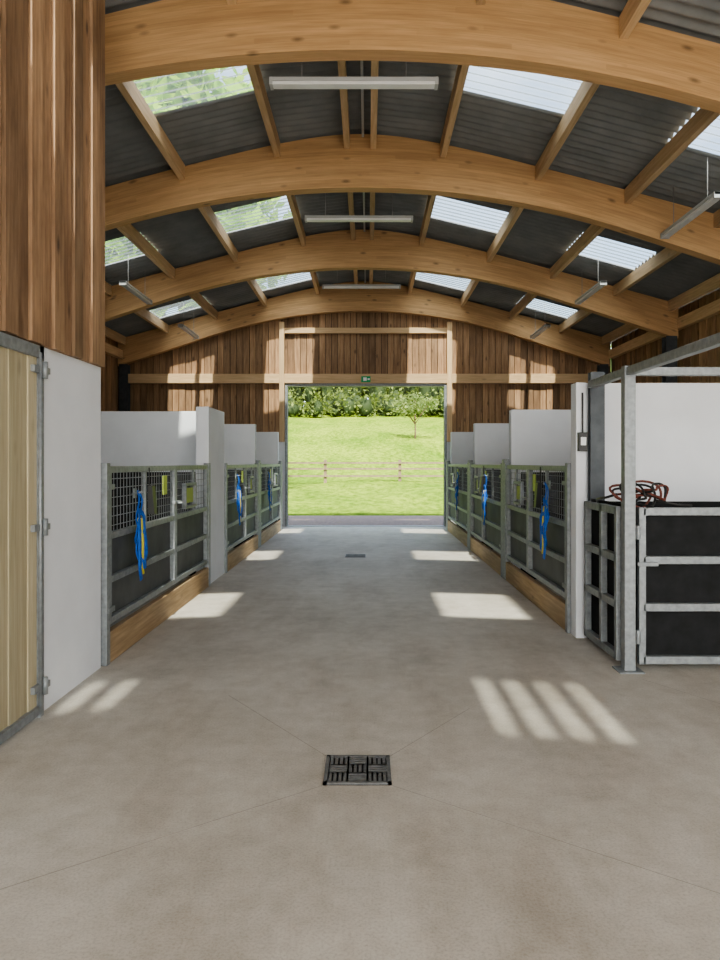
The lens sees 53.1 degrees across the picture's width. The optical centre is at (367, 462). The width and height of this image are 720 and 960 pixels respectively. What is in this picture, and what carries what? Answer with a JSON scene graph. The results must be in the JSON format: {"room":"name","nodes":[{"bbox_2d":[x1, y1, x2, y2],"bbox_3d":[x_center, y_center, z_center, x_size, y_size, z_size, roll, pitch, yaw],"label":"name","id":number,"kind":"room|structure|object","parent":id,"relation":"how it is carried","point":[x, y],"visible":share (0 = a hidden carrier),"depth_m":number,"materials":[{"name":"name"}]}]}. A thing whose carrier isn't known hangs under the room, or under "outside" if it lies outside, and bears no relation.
{"room":"stable barn interior","nodes":[
{"label":"stable barn interior","id":0,"kind":"room"},
{"bbox_2d":[0,0,118,710],"bbox_3d":[-3.933,-1.226,6.525,4.035,5.452,21.050,0,0,0],"label":"wall","id":1,"kind":"structure","parent":0,"point":[52,52],"depth_m":4.59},
{"bbox_2d":[0,332,49,744],"bbox_3d":[-1.949,0.405,3.655,0.101,2.190,1.350,0,0,0],"label":"door","id":2,"kind":"structure","parent":1,"relation":"in","point":[24,685],"depth_m":4.07,"materials":[{"name":"brown wood"}]},
{"bbox_2d":[101,463,209,665],"bbox_3d":[-1.933,0.750,7.055,0.125,1.500,3.490,0,0,0],"label":"gate","id":3,"kind":"object","parent":1,"relation":"attached to","point":[178,544],"visible":0.93,"depth_m":6.50,"materials":[{"name":"metal"}]},
{"bbox_2d":[132,488,147,580],"bbox_3d":[-1.908,0.591,5.987,0.107,0.761,0.269,0,0,0],"label":"halter","id":4,"kind":"object","parent":3,"relation":"attached to","point":[141,549],"visible":1,"depth_m":5.95,"materials":[{"name":"fabric"}]},
{"bbox_2d":[148,468,156,513],"bbox_3d":[-1.903,0.245,6.350,0.066,0.410,0.100,0,0,0],"label":"bag","id":5,"kind":"object","parent":3,"relation":"attached to","point":[152,505],"visible":1,"depth_m":6.31,"materials":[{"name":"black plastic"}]},
{"bbox_2d":[105,298,719,358],"bbox_3d":[-0.050,-2.538,10.920,11.590,0.200,11.840,0,0,0],"label":"trim","id":6,"kind":"structure","parent":1,"relation":"attached to","point":[707,311],"depth_m":14.30,"materials":[{"name":"brown wood"}]},
{"bbox_2d":[224,463,258,572],"bbox_3d":[-1.933,0.750,11.270,0.125,1.500,2.940,0,0,0],"label":"gate","id":7,"kind":"object","parent":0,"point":[234,534],"visible":0.95,"depth_m":11.02,"materials":[{"name":"metal"}]},
{"bbox_2d":[234,473,242,525],"bbox_3d":[-1.908,0.531,10.556,0.107,0.761,0.269,0,0,0],"label":"halter","id":8,"kind":"object","parent":7,"relation":"attached to","point":[238,502],"visible":1,"depth_m":10.52,"materials":[{"name":"fabric"}]},
{"bbox_2d":[0,526,719,959],"bbox_3d":[-0.050,1.600,6.600,12.000,0.200,21.200,0,0,0],"label":"floor","id":9,"kind":"structure","parent":0,"point":[372,654],"depth_m":3.30,"materials":[{"name":"concrete"}]},
{"bbox_2d":[119,364,129,410],"bbox_3d":[-5.720,-0.405,16.920,0.280,3.810,0.280,0,0,0],"label":"steel column","id":10,"kind":"structure","parent":9,"relation":"on","point":[124,369],"depth_m":16.82,"materials":[{"name":"grey metal"}]},
{"bbox_2d":[118,281,609,365],"bbox_3d":[-0.100,-3.259,16.925,11.500,1.982,0.170,0,0,0],"label":"timber beam","id":11,"kind":"structure","parent":10,"relation":"on","point":[586,346],"depth_m":16.84,"materials":[{"name":"brown wood"}]},
{"bbox_2d":[110,567,208,662],"bbox_3d":[-1.960,1.383,7.055,0.060,0.235,3.340,0,0,0],"label":"kerb","id":12,"kind":"object","parent":9,"relation":"on","point":[124,634],"visible":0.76,"depth_m":6.48,"materials":[{"name":"brown wood"}]},
{"bbox_2d":[101,407,223,583],"bbox_3d":[-3.900,0.405,9.300,3.900,2.190,0.960,0,0,0],"label":"wall","id":13,"kind":"structure","parent":9,"relation":"on","point":[128,438],"depth_m":9.60,"materials":[{"name":"white painted concrete"}]},
{"bbox_2d":[224,424,255,547],"bbox_3d":[-3.925,0.405,12.825,3.850,2.190,0.190,0,0,0],"label":"wall","id":14,"kind":"structure","parent":9,"relation":"on","point":[239,439],"depth_m":12.75,"materials":[{"name":"white painted concrete"}]},
{"bbox_2d":[228,535,257,570],"bbox_3d":[-1.960,1.383,11.270,0.060,0.235,2.790,0,0,0],"label":"kerb","id":15,"kind":"object","parent":9,"relation":"on","point":[236,555],"visible":0.8,"depth_m":11.07,"materials":[{"name":"brown wood"}]},
{"bbox_2d":[256,460,259,546],"bbox_3d":[-1.960,0.725,12.830,0.070,1.550,0.110,0,0,0],"label":"gate post","id":16,"kind":"object","parent":9,"relation":"on","point":[257,461],"visible":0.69,"depth_m":12.78,"materials":[{"name":"metal"}]},
{"bbox_2d":[260,463,280,546],"bbox_3d":[-1.933,0.750,14.450,0.125,1.500,3.060,0,0,0],"label":"gate","id":17,"kind":"object","parent":16,"relation":"attached to","point":[267,516],"visible":0.84,"depth_m":14.49,"materials":[{"name":"metal"}]},
{"bbox_2d":[267,471,271,509],"bbox_3d":[-1.908,0.531,13.806,0.107,0.761,0.269,0,0,0],"label":"halter","id":18,"kind":"object","parent":17,"relation":"attached to","point":[269,482],"visible":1,"depth_m":13.75,"materials":[{"name":"fabric"}]},
{"bbox_2d":[256,432,278,530],"bbox_3d":[-3.925,0.405,16.075,3.850,2.190,0.190,0,0,0],"label":"wall","id":19,"kind":"structure","parent":9,"relation":"on","point":[267,443],"depth_m":16.00,"materials":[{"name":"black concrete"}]},
{"bbox_2d":[261,520,280,545],"bbox_3d":[-1.960,1.383,14.450,0.060,0.235,2.910,0,0,0],"label":"kerb","id":20,"kind":"object","parent":9,"relation":"on","point":[270,531],"visible":0.76,"depth_m":14.25,"materials":[{"name":"brown wood"}]},
{"bbox_2d":[278,461,281,529],"bbox_3d":[-1.960,0.725,16.080,0.070,1.550,0.110,0,0,0],"label":"gate post","id":21,"kind":"object","parent":9,"relation":"on","point":[278,461],"visible":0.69,"depth_m":16.03,"materials":[{"name":"metal"}]},
{"bbox_2d":[345,554,365,556],"bbox_3d":[-0.200,1.499,11.600,0.320,0.022,0.320,0,0,0],"label":"floor drain","id":22,"kind":"object","parent":9,"relation":"on","point":[347,555],"visible":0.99,"depth_m":11.59,"materials":[{"name":"metal"}]},
{"bbox_2d":[323,755,391,784],"bbox_3d":[-0.050,1.499,3.510,0.320,0.022,0.320,0,0,0],"label":"floor drain","id":23,"kind":"object","parent":9,"relation":"on","point":[339,769],"visible":1,"depth_m":3.49,"materials":[{"name":"metal"}]},
{"bbox_2d":[0,679,719,893],"bbox_3d":[0.700,1.501,7.501,5.403,0.003,11.004,0,0,0],"label":"joint","id":24,"kind":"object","parent":9,"relation":"in","point":[643,679],"depth_m":2.97,"materials":[{"name":"grey concrete"}]},
{"bbox_2d":[446,461,449,529],"bbox_3d":[1.790,0.725,16.080,0.070,1.550,0.110,0,0,0],"label":"gate post","id":25,"kind":"object","parent":9,"relation":"on","point":[446,461],"visible":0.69,"depth_m":16.09,"materials":[{"name":"metal"}]},
{"bbox_2d":[448,520,466,546],"bbox_3d":[1.790,1.383,14.320,0.060,0.235,3.170,0,0,0],"label":"kerb","id":26,"kind":"object","parent":9,"relation":"on","point":[455,530],"visible":0.76,"depth_m":14.15,"materials":[{"name":"brown wood"}]},
{"bbox_2d":[451,432,472,530],"bbox_3d":[3.800,0.405,16.075,3.900,2.190,0.190,0,0,0],"label":"wall","id":27,"kind":"structure","parent":9,"relation":"on","point":[461,442],"depth_m":16.00,"materials":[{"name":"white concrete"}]},
{"bbox_2d":[468,460,472,548],"bbox_3d":[1.790,0.725,12.570,0.070,1.550,0.110,0,0,0],"label":"gate post","id":28,"kind":"object","parent":9,"relation":"on","point":[469,461],"visible":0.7,"depth_m":12.57,"materials":[{"name":"metal"}]},
{"bbox_2d":[447,463,467,547],"bbox_3d":[1.762,0.750,14.320,0.125,1.500,3.320,0,0,0],"label":"gate","id":29,"kind":"object","parent":28,"relation":"attached to","point":[459,516],"visible":0.87,"depth_m":14.42,"materials":[{"name":"metal"}]},
{"bbox_2d":[455,471,459,509],"bbox_3d":[1.738,0.531,13.906,0.107,0.761,0.269,0,0,0],"label":"halter","id":30,"kind":"object","parent":29,"relation":"attached to","point":[457,486],"visible":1,"depth_m":13.83,"materials":[{"name":"fabric"}]},
{"bbox_2d":[470,536,500,575],"bbox_3d":[1.790,1.383,10.970,0.060,0.235,2.870,0,0,0],"label":"kerb","id":31,"kind":"object","parent":9,"relation":"on","point":[490,557],"visible":0.76,"depth_m":10.69,"materials":[{"name":"brown wood"}]},
{"bbox_2d":[473,423,508,548],"bbox_3d":[3.800,0.405,12.575,3.900,2.190,0.190,0,0,0],"label":"wall","id":32,"kind":"structure","parent":9,"relation":"on","point":[490,440],"depth_m":12.50,"materials":[{"name":"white painted concrete"}]},
{"bbox_2d":[502,459,508,578],"bbox_3d":[1.790,0.725,9.370,0.070,1.550,0.110,0,0,0],"label":"gate post","id":33,"kind":"object","parent":9,"relation":"on","point":[503,460],"visible":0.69,"depth_m":9.32,"materials":[{"name":"metal"}]},
{"bbox_2d":[504,463,570,632],"bbox_3d":[1.762,0.750,7.810,0.125,1.500,2.940,0,0,0],"label":"gate","id":34,"kind":"object","parent":33,"relation":"attached to","point":[521,525],"visible":0.91,"depth_m":7.65,"materials":[{"name":"metal"}]},
{"bbox_2d":[534,467,541,506],"bbox_3d":[1.733,0.245,7.350,0.066,0.410,0.100,0,0,0],"label":"bag","id":35,"kind":"object","parent":34,"relation":"attached to","point":[537,497],"visible":0.95,"depth_m":7.31,"materials":[{"name":"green plastic"}]},
{"bbox_2d":[539,480,551,559],"bbox_3d":[1.738,0.551,7.006,0.107,0.761,0.269,0,0,0],"label":"halter","id":36,"kind":"object","parent":34,"relation":"attached to","point":[544,516],"visible":1,"depth_m":6.96,"materials":[{"name":"fabric"}]},
{"bbox_2d":[506,562,564,629],"bbox_3d":[1.790,1.383,7.810,0.060,0.235,2.790,0,0,0],"label":"kerb","id":37,"kind":"object","parent":9,"relation":"on","point":[550,603],"visible":0.76,"depth_m":7.48,"materials":[{"name":"brown wood"}]},
{"bbox_2d":[509,410,570,578],"bbox_3d":[3.800,0.405,9.375,3.900,2.190,0.190,0,0,0],"label":"wall","id":38,"kind":"structure","parent":9,"relation":"on","point":[536,437],"depth_m":9.30,"materials":[{"name":"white painted concrete"}]},
{"bbox_2d":[469,463,501,576],"bbox_3d":[1.762,0.750,10.970,0.125,1.500,3.020,0,0,0],"label":"gate","id":39,"kind":"object","parent":38,"relation":"attached to","point":[490,533],"visible":0.8,"depth_m":10.99,"materials":[{"name":"metal"}]},
{"bbox_2d":[479,466,483,492],"bbox_3d":[1.733,0.245,10.950,0.066,0.410,0.100,0,0,0],"label":"bag","id":40,"kind":"object","parent":39,"relation":"attached to","point":[481,477],"visible":0.95,"depth_m":10.91,"materials":[{"name":"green plastic"}]},
{"bbox_2d":[482,473,489,524],"bbox_3d":[1.738,0.531,10.607,0.107,0.761,0.269,0,0,0],"label":"halter","id":41,"kind":"object","parent":39,"relation":"attached to","point":[484,495],"visible":1,"depth_m":10.54,"materials":[{"name":"fabric"}]},
{"bbox_2d":[588,372,604,640],"bbox_3d":[1.940,0.365,6.117,0.120,2.270,0.075,0,0,0],"label":"steel column","id":42,"kind":"structure","parent":9,"relation":"on","point":[596,396],"depth_m":6.08,"materials":[{"name":"grey metal"}]},
{"bbox_2d":[597,364,608,374],"bbox_3d":[5.520,-0.405,16.920,0.280,3.810,0.280,0,0,0],"label":"steel column","id":43,"kind":"structure","parent":9,"relation":"on","point":[602,367],"depth_m":16.82,"materials":[{"name":"grey metal"}]},
{"bbox_2d":[571,382,719,637],"bbox_3d":[3.765,0.405,6.265,3.970,2.190,0.210,0,0,0],"label":"wall","id":44,"kind":"structure","parent":9,"relation":"on","point":[678,424],"depth_m":6.20,"materials":[{"name":"white paint"}]},
{"bbox_2d":[577,393,587,450],"bbox_3d":[1.827,-0.350,6.129,0.075,0.500,0.058,0,0,0],"label":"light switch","id":45,"kind":"object","parent":44,"relation":"attached to","point":[582,437],"visible":1,"depth_m":6.11,"materials":[{"name":"black plastic"}]},
{"bbox_2d":[610,501,719,629],"bbox_3d":[3.880,0.915,6.164,3.700,1.170,0.028,0,0,0],"label":"lining","id":46,"kind":"object","parent":44,"relation":"attached to","point":[694,503],"visible":0.02,"depth_m":6.15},
{"bbox_2d":[588,332,719,673],"bbox_3d":[3.765,0.400,2.030,3.950,2.200,8.060,0,0,0],"label":"pen frame","id":47,"kind":"object","parent":9,"relation":"on","point":[627,374],"visible":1,"depth_m":5.16,"materials":[{"name":"grey metal"}]},
{"bbox_2d":[584,499,620,660],"bbox_3d":[1.855,0.875,5.675,0.070,1.150,0.790,0,0,0],"label":"gate","id":48,"kind":"object","parent":47,"relation":"attached to","point":[602,520],"depth_m":5.62,"materials":[{"name":"silver metal"}]},
{"bbox_2d":[596,480,692,507],"bbox_3d":[1.956,0.232,5.324,0.342,0.211,0.744,0,0,-45],"label":"lead rope","id":49,"kind":"object","parent":47,"relation":"attached to","point":[645,493],"visible":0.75,"depth_m":5.25,"materials":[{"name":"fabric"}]},
{"bbox_2d":[636,507,719,664],"bbox_3d":[2.816,0.885,5.193,1.787,1.130,0.086,0,0,0],"label":"gate","id":50,"kind":"object","parent":47,"relation":"attached to","point":[678,548],"depth_m":5.23,"materials":[{"name":"metal"}]},
{"bbox_2d":[662,336,676,382],"bbox_3d":[5.520,-0.405,13.180,0.280,3.810,0.280,0,0,0],"label":"steel column","id":51,"kind":"structure","parent":9,"relation":"on","point":[669,343],"depth_m":13.08,"materials":[{"name":"grey metal"}]},
{"bbox_3d":[-5.720,-0.405,6.280,0.280,3.810,0.280,0,0,0],"label":"steel column","id":52,"kind":"structure","parent":9,"relation":"on","visible":0},
{"bbox_2d":[105,0,719,113],"bbox_3d":[-0.100,-3.259,6.285,11.500,1.982,0.170,0,0,0],"label":"timber beam","id":53,"kind":"structure","parent":52,"relation":"on","point":[163,37],"depth_m":6.20,"materials":[{"name":"brown wood"}]},
{"bbox_3d":[-5.720,-0.405,13.180,0.280,3.810,0.280,0,0,0],"label":"steel column","id":54,"kind":"structure","parent":9,"relation":"on","visible":0},
{"bbox_2d":[105,229,678,338],"bbox_3d":[-0.100,-3.259,13.185,11.500,1.982,0.170,0,0,0],"label":"timber beam","id":55,"kind":"structure","parent":54,"relation":"on","point":[335,250],"depth_m":13.10,"materials":[{"name":"brown wood"}]},
{"bbox_2d":[128,312,609,525],"bbox_3d":[-0.050,-1.380,17.110,11.600,5.760,0.100,0,0,0],"label":"wall","id":56,"kind":"structure","parent":0,"point":[254,349],"depth_m":17.06,"materials":[{"name":"brown wood"}]},
{"bbox_2d":[128,322,587,441],"bbox_3d":[-0.050,-1.910,16.992,11.200,2.820,0.125,0,0,0],"label":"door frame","id":57,"kind":"structure","parent":56,"relation":"attached to","point":[281,378],"depth_m":16.95,"materials":[{"name":"brown wood"}]},
{"bbox_2d":[285,383,446,526],"bbox_3d":[-0.050,-0.190,17.070,3.820,3.380,0.180,0,0,0],"label":"door frame","id":58,"kind":"structure","parent":56,"relation":"in","point":[287,385],"depth_m":17.00,"materials":[{"name":"metal"}]},
{"bbox_2d":[361,376,370,381],"bbox_3d":[-0.050,-1.970,16.931,0.220,0.140,0.038,0,0,0],"label":"exit sign","id":59,"kind":"object","parent":56,"relation":"attached to","point":[363,378],"visible":1,"depth_m":16.91,"materials":[{"name":"green plastic"}]},
{"bbox_2d":[105,0,719,343],"bbox_3d":[-0.100,-3.588,6.722,12.300,1.517,21.444,0,0,0],"label":"ceiling","id":60,"kind":"structure","parent":0,"point":[619,132],"depth_m":9.05,"materials":[{"name":"grey metal"}]},
{"bbox_2d":[119,281,152,304],"bbox_3d":[-3.980,-3.171,12.400,0.112,0.572,1.450,0,0,0],"label":"strip light","id":61,"kind":"object","parent":60,"relation":"hanging from","point":[125,284],"visible":1,"depth_m":12.26,"materials":[{"name":"metal"}]},
{"bbox_2d":[178,324,198,338],"bbox_3d":[-3.980,-3.171,16.000,0.112,0.572,1.450,0,0,0],"label":"strip light","id":62,"kind":"object","parent":60,"relation":"hanging from","point":[186,329],"visible":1,"depth_m":15.87,"materials":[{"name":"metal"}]},
{"bbox_2d":[269,62,438,89],"bbox_3d":[-0.130,-3.855,6.640,1.550,0.780,0.112,0,0,0],"label":"strip light","id":63,"kind":"object","parent":60,"relation":"hanging from","point":[301,82],"visible":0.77,"depth_m":6.59,"materials":[{"name":"metal"}]},
{"bbox_2d":[305,193,412,222],"bbox_3d":[-0.130,-3.855,10.330,1.550,0.780,0.112,0,0,0],"label":"strip light","id":64,"kind":"object","parent":60,"relation":"hanging from","point":[308,218],"visible":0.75,"depth_m":10.29,"materials":[{"name":"metal"}]},
{"bbox_2d":[322,270,400,288],"bbox_3d":[-0.130,-3.855,14.300,1.550,0.780,0.112,0,0,0],"label":"strip light","id":65,"kind":"object","parent":60,"relation":"hanging from","point":[324,286],"visible":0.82,"depth_m":14.26,"materials":[{"name":"metal"}]},
{"bbox_2d":[530,324,550,338],"bbox_3d":[3.820,-3.166,16.000,0.112,0.562,1.450,0,0,0],"label":"strip light","id":66,"kind":"object","parent":60,"relation":"hanging from","point":[543,328],"visible":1,"depth_m":15.85,"materials":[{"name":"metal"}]},
{"bbox_2d":[575,281,606,303],"bbox_3d":[3.820,-3.166,12.400,0.112,0.562,1.450,0,0,0],"label":"strip light","id":67,"kind":"object","parent":60,"relation":"hanging from","point":[600,284],"visible":1,"depth_m":12.24,"materials":[{"name":"metal"}]},
{"bbox_2d":[660,157,719,238],"bbox_3d":[3.820,-3.166,8.550,0.112,0.562,1.450,0,0,0],"label":"strip light","id":68,"kind":"object","parent":60,"relation":"hanging from","point":[710,200],"visible":1,"depth_m":8.43,"materials":[{"name":"metal"}]},
{"bbox_2d":[611,288,719,382],"bbox_3d":[5.800,-0.679,6.525,0.100,4.358,21.050,0,0,0],"label":"wall","id":69,"kind":"structure","parent":0,"point":[710,326],"depth_m":12.92,"materials":[{"name":"brown wood"}]},
{"bbox_3d":[-5.720,-0.405,9.380,0.280,3.810,0.280,0,0,0],"label":"steel column","id":70,"kind":"structure","parent":0,"visible":0},
{"bbox_2d":[105,134,719,264],"bbox_3d":[-0.100,-3.259,9.385,11.500,1.982,0.170,0,0,0],"label":"timber beam","id":71,"kind":"structure","parent":70,"relation":"on","point":[397,164],"depth_m":9.30,"materials":[{"name":"brown wood"}]},
{"bbox_2d":[360,61,365,282],"bbox_3d":[-0.065,-4.218,11.605,0.030,0.020,10.470,0,0,0],"label":"cable conduit","id":72,"kind":"object","parent":71,"relation":"attached to","point":[361,62],"visible":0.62,"depth_m":8.77,"materials":[{"name":"metal"}]},
{"bbox_2d":[105,0,719,344],"bbox_3d":[-0.100,-3.503,6.420,11.276,1.483,20.840,0,0,0],"label":"purlins","id":73,"kind":"structure","parent":71,"relation":"on","point":[633,10],"depth_m":9.16,"materials":[{"name":"brown wood"}]},
{"label":"outside","id":74,"kind":"structure","parent":0,"visible":0},
{"bbox_2d":[288,412,443,515],"bbox_3d":[0.000,-5.718,92.200,180.000,14.781,142.800,0,0,0],"label":"grass field","id":75,"kind":"structure","parent":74,"point":[354,438],"depth_m":54.87,"materials":[{"name":"green plant"}]},
{"bbox_2d":[105,74,188,264],"bbox_3d":[-12.832,-9.633,31.252,11.352,22.892,9.022,0,0,0],"label":"tree","id":76,"kind":"object","parent":75,"relation":"on","point":[162,83],"visible":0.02,"depth_m":28.89,"materials":[{"name":"green plant"}]},
{"bbox_2d":[105,67,292,317],"bbox_3d":[-7.950,-9.169,30.828,9.745,21.964,9.205,0,0,0],"label":"tree","id":77,"kind":"object","parent":75,"relation":"on","point":[193,87],"visible":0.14,"depth_m":29.70,"materials":[{"name":"green plant"}]},
{"bbox_2d":[288,460,443,482],"bbox_3d":[-1.500,0.650,42.960,65.000,1.700,0.220,0,0,0],"label":"fence","id":78,"kind":"object","parent":75,"relation":"on","point":[325,462],"visible":0.2,"depth_m":42.85,"materials":[{"name":"brown wood"}]},
{"bbox_2d":[391,391,438,438],"bbox_3d":[4.949,-4.831,74.941,5.053,5.316,5.040,0,0,0],"label":"tree","id":79,"kind":"object","parent":75,"relation":"on","point":[415,408],"visible":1,"depth_m":74.75,"materials":[{"name":"green plant"}]},
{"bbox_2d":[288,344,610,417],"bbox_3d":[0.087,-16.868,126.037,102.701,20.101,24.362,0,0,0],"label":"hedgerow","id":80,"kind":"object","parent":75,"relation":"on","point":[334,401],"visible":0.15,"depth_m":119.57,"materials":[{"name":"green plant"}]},
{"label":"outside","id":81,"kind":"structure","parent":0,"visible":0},
{"bbox_2d":[288,516,443,524],"bbox_3d":[0.000,1.635,19.000,60.000,0.230,3.600,0,0,0],"label":"path","id":82,"kind":"structure","parent":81,"point":[292,520],"depth_m":19.03,"materials":[{"name":"grey concrete"}]}
]}

